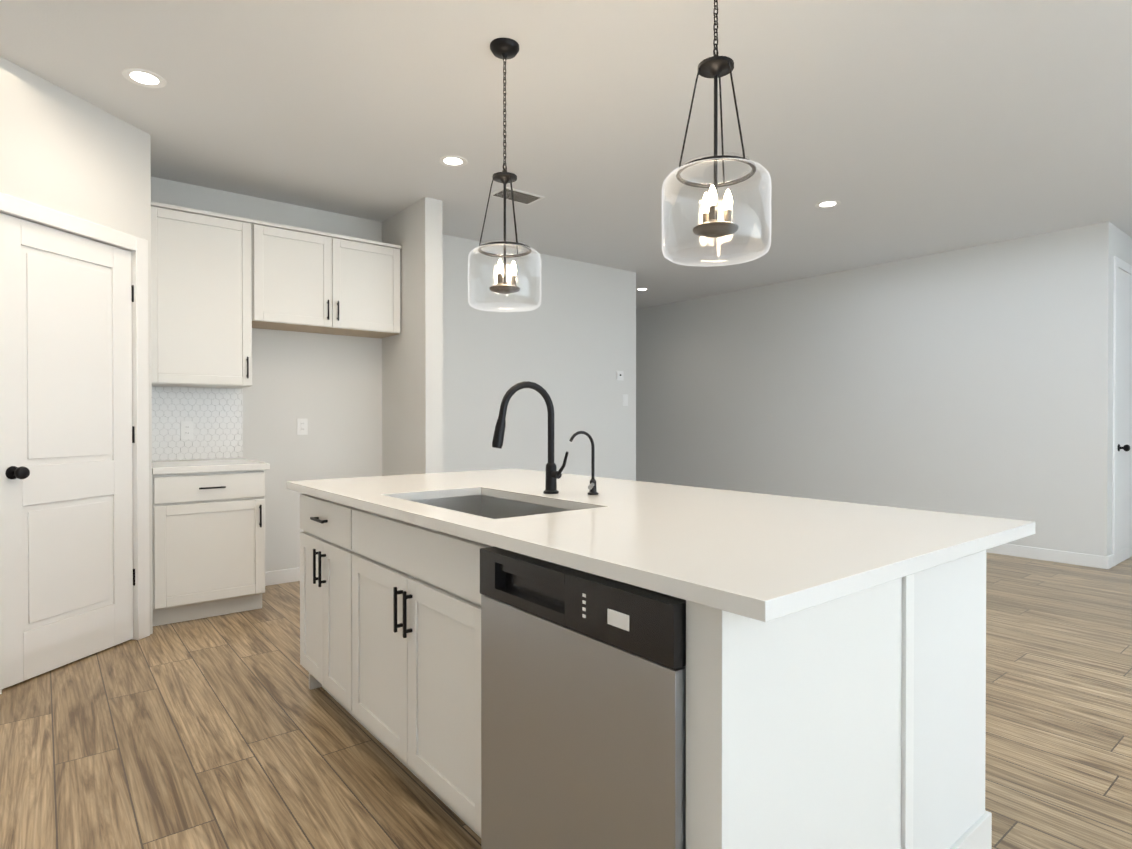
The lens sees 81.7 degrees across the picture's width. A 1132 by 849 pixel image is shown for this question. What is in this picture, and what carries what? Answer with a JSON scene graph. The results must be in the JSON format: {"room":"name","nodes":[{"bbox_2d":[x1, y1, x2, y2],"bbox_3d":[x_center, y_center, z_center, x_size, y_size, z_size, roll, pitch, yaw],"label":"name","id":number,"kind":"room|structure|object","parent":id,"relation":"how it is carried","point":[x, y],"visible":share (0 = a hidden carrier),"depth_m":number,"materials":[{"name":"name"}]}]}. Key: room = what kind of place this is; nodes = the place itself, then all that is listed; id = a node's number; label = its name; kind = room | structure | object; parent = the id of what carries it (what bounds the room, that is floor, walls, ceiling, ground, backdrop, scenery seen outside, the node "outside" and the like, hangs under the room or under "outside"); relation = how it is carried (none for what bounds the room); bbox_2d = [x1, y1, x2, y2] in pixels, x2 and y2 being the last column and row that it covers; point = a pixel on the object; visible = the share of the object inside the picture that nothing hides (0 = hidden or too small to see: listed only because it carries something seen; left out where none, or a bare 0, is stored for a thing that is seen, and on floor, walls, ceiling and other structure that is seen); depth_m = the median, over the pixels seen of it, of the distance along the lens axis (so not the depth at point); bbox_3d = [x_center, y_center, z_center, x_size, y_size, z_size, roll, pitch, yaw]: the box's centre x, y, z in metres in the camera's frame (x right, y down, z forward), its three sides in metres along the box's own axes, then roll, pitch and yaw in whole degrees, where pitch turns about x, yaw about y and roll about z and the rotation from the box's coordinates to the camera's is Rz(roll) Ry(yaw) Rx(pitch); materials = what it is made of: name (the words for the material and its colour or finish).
{"room":"kitchen","nodes":[
{"label":"kitchen","id":0,"kind":"room"},
{"bbox_2d":[0,552,1131,848],"bbox_3d":[1.635,1.196,4.856,11.044,0.080,11.100,0,1,-39],"label":"floor","id":1,"kind":"structure","parent":0,"point":[226,732],"depth_m":2.41,"materials":[{"name":"brown wood"}]},
{"bbox_2d":[152,458,269,625],"bbox_3d":[-2.290,0.701,4.132,0.618,0.920,0.705,0,1,-39],"label":"base cabinet","id":2,"kind":"object","parent":1,"relation":"on","point":[208,537],"visible":0.98,"depth_m":3.87,"materials":[{"name":"white paint"}]},
{"bbox_2d":[287,485,991,848],"bbox_3d":[-0.005,0.729,2.331,1.200,0.888,2.302,0,1,-39],"label":"kitchen island","id":3,"kind":"object","parent":1,"relation":"on","point":[835,673],"depth_m":1.58,"materials":[{"name":"white paint"}]},
{"bbox_2d":[480,547,685,848],"bbox_3d":[0.230,0.745,1.584,0.627,0.868,0.644,0,1,-39],"label":"dishwasher","id":4,"kind":"object","parent":3,"relation":"in","point":[583,709],"visible":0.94,"depth_m":1.34,"materials":[{"name":"silver metal"}]},
{"bbox_2d":[287,469,1034,624],"bbox_3d":[0.009,0.270,2.304,1.214,0.032,2.436,0,1,-39],"label":"island countertop","id":5,"kind":"structure","parent":3,"relation":"on","point":[768,558],"depth_m":1.58,"materials":[{"name":"white stone"}]},
{"bbox_2d":[415,493,578,516],"bbox_3d":[-0.268,0.386,2.208,0.440,0.224,0.780,0,1,-39],"label":"sink","id":6,"kind":"object","parent":5,"relation":"in","point":[493,504],"depth_m":2.53,"materials":[{"name":"grey metal"}]},
{"bbox_2d":[492,381,568,493],"bbox_3d":[-0.119,0.049,2.304,0.279,0.407,0.128,0,1,-39],"label":"faucet","id":7,"kind":"object","parent":5,"relation":"on","point":[553,474],"visible":1,"depth_m":2.36,"materials":[{"name":"black metal"}]},
{"bbox_2d":[569,431,598,494],"bbox_3d":[0.081,0.138,2.315,0.128,0.230,0.096,0,1,-39],"label":"tap","id":8,"kind":"object","parent":5,"relation":"on","point":[592,488],"visible":1,"depth_m":2.36,"materials":[{"name":"black metal"}]},
{"bbox_2d":[0,56,1131,633],"bbox_3d":[1.627,-0.229,4.775,10.944,2.770,11.000,0,1,-39],"label":"wall","id":9,"kind":"structure","parent":0,"point":[976,380],"depth_m":5.84,"materials":[{"name":"white paint"}]},
{"bbox_2d":[0,213,134,688],"bbox_3d":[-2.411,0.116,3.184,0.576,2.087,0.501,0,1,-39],"label":"pantry door","id":10,"kind":"structure","parent":9,"relation":"in","point":[67,434],"depth_m":3.15,"materials":[{"name":"white paint"}]},
{"bbox_2d":[0,192,149,693],"bbox_3d":[-2.444,0.080,3.192,0.136,2.175,0.860,0,0,11],"label":"door frame","id":11,"kind":"structure","parent":9,"relation":"attached to","point":[136,247],"depth_m":3.53,"materials":[{"name":"white paint"}]},
{"bbox_2d":[152,386,242,460],"bbox_3d":[-2.508,-0.006,4.399,0.618,0.488,0.009,0,1,-39],"label":"backsplash","id":12,"kind":"structure","parent":9,"relation":"attached to","point":[215,415],"depth_m":4.42,"materials":[{"name":"white tile"}]},
{"bbox_2d":[180,421,192,438],"bbox_3d":[-2.530,0.039,4.370,0.075,0.120,0.008,0,1,-39],"label":"outlet","id":13,"kind":"object","parent":12,"relation":"attached to","point":[186,429],"visible":1,"depth_m":4.37,"materials":[{"name":"white plastic"}]},
{"bbox_2d":[151,201,252,387],"bbox_3d":[-2.393,-0.796,4.238,0.602,1.092,0.395,0,1,-39],"label":"upper cabinet","id":14,"kind":"object","parent":9,"relation":"attached to","point":[201,298],"visible":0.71,"depth_m":4.11,"materials":[{"name":"white paint"}]},
{"bbox_2d":[265,567,299,585],"bbox_3d":[-1.861,1.105,4.925,1.010,0.100,0.016,0,1,-39],"label":"baseboard","id":15,"kind":"structure","parent":9,"relation":"attached to","point":[275,577],"depth_m":4.76,"materials":[{"name":"white paint"}]},
{"bbox_2d":[297,419,307,434],"bbox_3d":[-1.953,0.016,4.848,0.075,0.120,0.008,0,1,-39],"label":"outlet","id":16,"kind":"object","parent":9,"relation":"attached to","point":[302,426],"visible":1,"depth_m":4.85,"materials":[{"name":"white plastic"}]},
{"bbox_2d":[251,219,401,337],"bbox_3d":[-1.754,-1.015,4.748,1.036,0.662,0.395,0,1,-39],"label":"upper cabinet","id":17,"kind":"object","parent":9,"relation":"attached to","point":[309,280],"visible":0.98,"depth_m":4.59,"materials":[{"name":"white paint"}]},
{"bbox_2d":[616,371,623,380],"bbox_3d":[0.568,-0.513,6.864,0.100,0.100,0.012,0,1,-39],"label":"thermostat","id":18,"kind":"object","parent":9,"relation":"attached to","point":[619,375],"visible":1,"depth_m":6.86,"materials":[{"name":"white plastic"}]},
{"bbox_2d":[623,394,627,405],"bbox_3d":[0.629,-0.259,6.917,0.075,0.120,0.008,0,1,-39],"label":"light switch","id":19,"kind":"object","parent":9,"relation":"attached to","point":[625,399],"visible":1,"depth_m":6.91,"materials":[{"name":"white plastic"}]},
{"bbox_2d":[986,544,1110,568],"bbox_3d":[2.207,1.085,7.844,0.016,0.100,6.753,0,1,-39],"label":"baseboard","id":20,"kind":"structure","parent":9,"relation":"attached to","point":[1104,562],"depth_m":5.48,"materials":[{"name":"white paint"}]},
{"bbox_2d":[1111,545,1131,567],"bbox_3d":[5.499,1.097,6.164,2.977,0.100,0.013,0,1,-39],"label":"baseboard","id":21,"kind":"structure","parent":9,"relation":"attached to","point":[1126,553],"depth_m":5.49,"materials":[{"name":"white paint"}]},
{"bbox_2d":[1112,256,1131,565],"bbox_3d":[4.859,-0.107,5.641,1.070,2.515,0.016,0,1,-39],"label":"door frame","id":22,"kind":"structure","parent":9,"relation":"attached to","point":[1122,265],"depth_m":5.31,"materials":[{"name":"white paint"}]},
{"bbox_2d":[1117,268,1131,551],"bbox_3d":[4.881,-0.072,5.614,0.914,2.429,0.081,0,1,-39],"label":"entry door","id":23,"kind":"structure","parent":9,"relation":"in","point":[1124,463],"depth_m":5.52,"materials":[{"name":"white paint"}]},
{"bbox_2d":[0,0,1131,308],"bbox_3d":[1.635,-1.664,4.836,11.044,0.100,11.100,0,1,-39],"label":"ceiling","id":24,"kind":"structure","parent":0,"point":[906,128],"depth_m":3.36,"materials":[{"name":"white paint"}]},
{"bbox_2d":[122,68,166,87],"bbox_3d":[-1.948,-1.609,3.025,0.176,0.024,0.176,0,1,-39],"label":"recessed light","id":25,"kind":"object","parent":24,"relation":"in","point":[144,78],"visible":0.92,"depth_m":3.02,"materials":[{"name":"white paint"}]},
{"bbox_2d":[439,155,467,166],"bbox_3d":[-0.690,-1.616,3.997,0.176,0.024,0.176,0,1,-39],"label":"recessed light","id":26,"kind":"object","parent":24,"relation":"in","point":[452,161],"visible":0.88,"depth_m":4.00,"materials":[{"name":"white paint"}]},
{"bbox_2d":[468,38,540,311],"bbox_3d":[-0.259,-1.048,2.769,0.310,1.104,0.310,0,1,-39],"label":"pendant light","id":27,"kind":"object","parent":24,"relation":"hanging from","point":[504,48],"visible":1,"depth_m":2.76,"materials":[{"name":"clear glass"}]},
{"bbox_2d":[490,187,544,204],"bbox_3d":[-0.345,-1.608,4.606,0.340,0.009,0.200,0,1,-39],"label":"ceiling vent","id":28,"kind":"object","parent":24,"relation":"in","point":[524,197],"visible":0.92,"depth_m":4.60,"materials":[{"name":"white metal"}]},
{"bbox_2d":[636,288,648,290],"bbox_3d":[0.921,-1.644,7.917,0.176,0.024,0.176,0,1,-39],"label":"recessed light","id":29,"kind":"object","parent":24,"relation":"in","point":[642,289],"visible":0.69,"depth_m":7.92,"materials":[{"name":"white paint"}]},
{"bbox_2d":[662,0,770,266],"bbox_3d":[0.435,-1.041,1.903,0.310,1.104,0.310,0,1,-39],"label":"pendant light","id":30,"kind":"object","parent":24,"relation":"hanging from","point":[715,66],"visible":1,"depth_m":1.90,"materials":[{"name":"clear glass"}]},
{"bbox_2d":[815,200,840,207],"bbox_3d":[1.916,-1.622,4.792,0.176,0.024,0.176,0,1,-39],"label":"recessed light","id":31,"kind":"object","parent":24,"relation":"in","point":[829,203],"visible":0.83,"depth_m":4.79,"materials":[{"name":"white paint"}]}
]}

